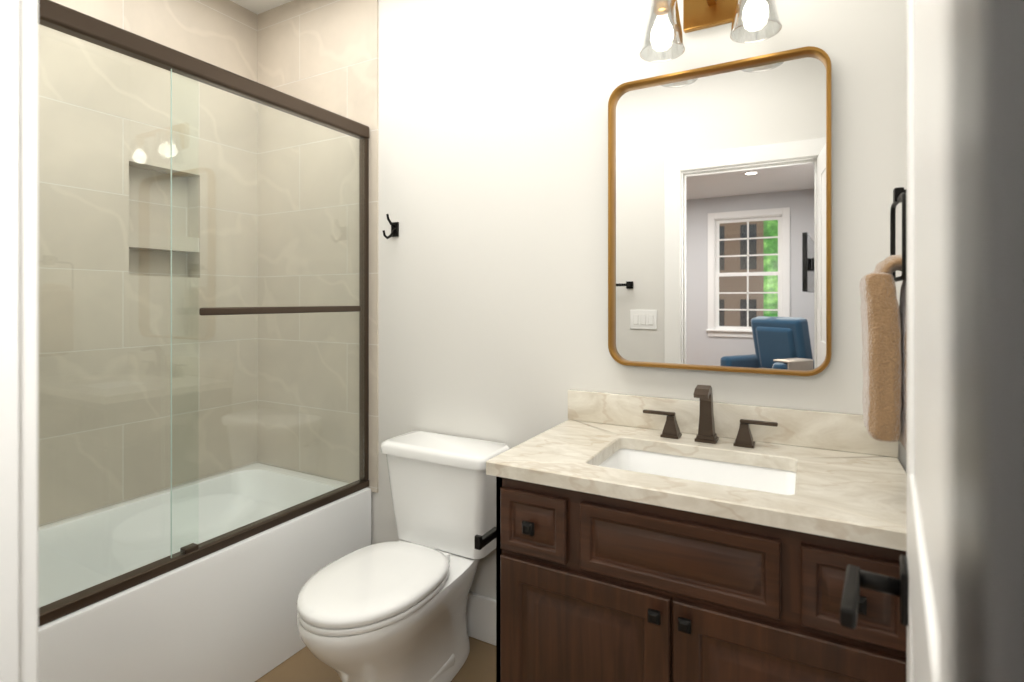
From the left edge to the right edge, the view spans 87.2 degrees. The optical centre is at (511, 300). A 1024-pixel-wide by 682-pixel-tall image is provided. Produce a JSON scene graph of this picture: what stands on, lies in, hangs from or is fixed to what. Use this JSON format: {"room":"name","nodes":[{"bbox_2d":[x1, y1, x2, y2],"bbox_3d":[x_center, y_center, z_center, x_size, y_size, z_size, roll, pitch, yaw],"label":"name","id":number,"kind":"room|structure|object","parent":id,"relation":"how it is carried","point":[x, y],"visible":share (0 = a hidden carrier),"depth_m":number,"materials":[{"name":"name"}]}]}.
{"room":"bathroom","nodes":[
{"label":"bathroom","id":0,"kind":"room"},
{"bbox_2d":[255,636,495,681],"bbox_3d":[-2.154,1.335,-0.328,4.160,0.100,6.360,0,0,29],"label":"floor","id":1,"kind":"structure","parent":0,"point":[304,664],"depth_m":1.87,"materials":[{"name":"wood"}]},
{"bbox_2d":[38,463,370,681],"bbox_3d":[-1.290,1.042,1.822,0.758,0.483,1.500,0,0,29],"label":"bathtub","id":2,"kind":"object","parent":1,"relation":"on","point":[227,614],"visible":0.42,"depth_m":1.85,"materials":[{"name":"white ceramic"}]},
{"bbox_2d":[38,0,368,626],"bbox_3d":[-0.979,0.027,1.651,0.088,1.544,1.501,0,0,29],"label":"shower door","id":3,"kind":"structure","parent":2,"relation":"on","point":[71,22],"depth_m":1.67,"materials":[{"name":"clear glass"}]},
{"bbox_2d":[296,431,509,681],"bbox_3d":[-0.375,0.905,1.763,0.477,0.755,0.714,0,0,29],"label":"toilet","id":4,"kind":"object","parent":1,"relation":"on","point":[391,611],"visible":0.96,"depth_m":1.75,"materials":[{"name":"white ceramic"}]},
{"bbox_2d":[486,389,906,681],"bbox_3d":[0.470,0.796,1.391,0.932,0.973,0.577,0,0,29],"label":"bathroom vanity","id":5,"kind":"object","parent":1,"relation":"on","point":[632,545],"visible":0.9,"depth_m":1.22,"materials":[{"name":"brown wood"}]},
{"bbox_2d":[475,527,495,549],"bbox_3d":[-0.047,0.645,1.454,0.056,0.048,0.116,0,0,29],"label":"toilet paper holder","id":6,"kind":"object","parent":5,"relation":"attached to","point":[485,539],"visible":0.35,"depth_m":1.44,"materials":[{"name":"black metal"}]},
{"bbox_2d":[643,385,777,447],"bbox_3d":[0.553,0.327,1.544,0.374,0.168,0.130,0,0,29],"label":"faucet","id":7,"kind":"object","parent":5,"relation":"on","point":[706,427],"visible":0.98,"depth_m":1.55,"materials":[{"name":"brown metal"}]},
{"bbox_2d":[38,0,906,599],"bbox_3d":[-2.154,-0.115,-0.328,4.160,2.800,6.360,0,0,29],"label":"wall","id":8,"kind":"structure","parent":0,"point":[484,122],"depth_m":2.11,"materials":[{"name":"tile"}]},
{"bbox_2d":[383,214,398,238],"bbox_3d":[-0.505,-0.302,2.213,0.038,0.104,0.076,0,0,29],"label":"robe hook","id":9,"kind":"object","parent":8,"relation":"attached to","point":[394,229],"visible":1,"depth_m":2.23,"materials":[{"name":"black metal"}]},
{"bbox_2d":[0,0,1023,681],"bbox_3d":[-2.184,0.043,-0.380,3.916,2.485,6.240,0,0,29],"label":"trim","id":10,"kind":"structure","parent":8,"relation":"attached to","point":[986,340],"depth_m":0.12,"materials":[{"name":"white paint"}]},
{"bbox_2d":[639,0,781,61],"bbox_3d":[0.569,-0.853,1.558,0.384,0.240,0.190,0,0,29],"label":"sconce","id":11,"kind":"object","parent":8,"relation":"attached to","point":[700,14],"visible":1,"depth_m":1.56,"materials":[{"name":"clear glass"}]},
{"bbox_2d":[608,46,830,375],"bbox_3d":[0.599,-0.245,1.627,0.631,0.915,0.040,0,0,29],"label":"mirror","id":12,"kind":"object","parent":8,"relation":"attached to","point":[719,217],"visible":0.96,"depth_m":1.61,"materials":[{"name":"gold metal"}]},
{"bbox_2d":[840,0,948,681],"bbox_3d":[0.349,0.267,0.443,0.119,2.017,0.677,0,0,29],"label":"door","id":13,"kind":"structure","parent":8,"relation":"in","point":[920,587],"depth_m":0.42,"materials":[{"name":"white paint"}]},
{"bbox_2d":[890,187,906,281],"bbox_3d":[0.811,-0.140,1.077,0.076,0.203,0.174,0,0,29],"label":"towel ring","id":14,"kind":"object","parent":8,"relation":"attached to","point":[899,194],"depth_m":1.07,"materials":[{"name":"black metal"}]},
{"bbox_2d":[860,255,906,449],"bbox_3d":[0.782,0.105,1.094,0.120,0.392,0.148,0,0,29],"label":"towel","id":15,"kind":"object","parent":14,"relation":"hanging from","point":[884,347],"depth_m":1.05,"materials":[{"name":"beige fabric"}]}
]}

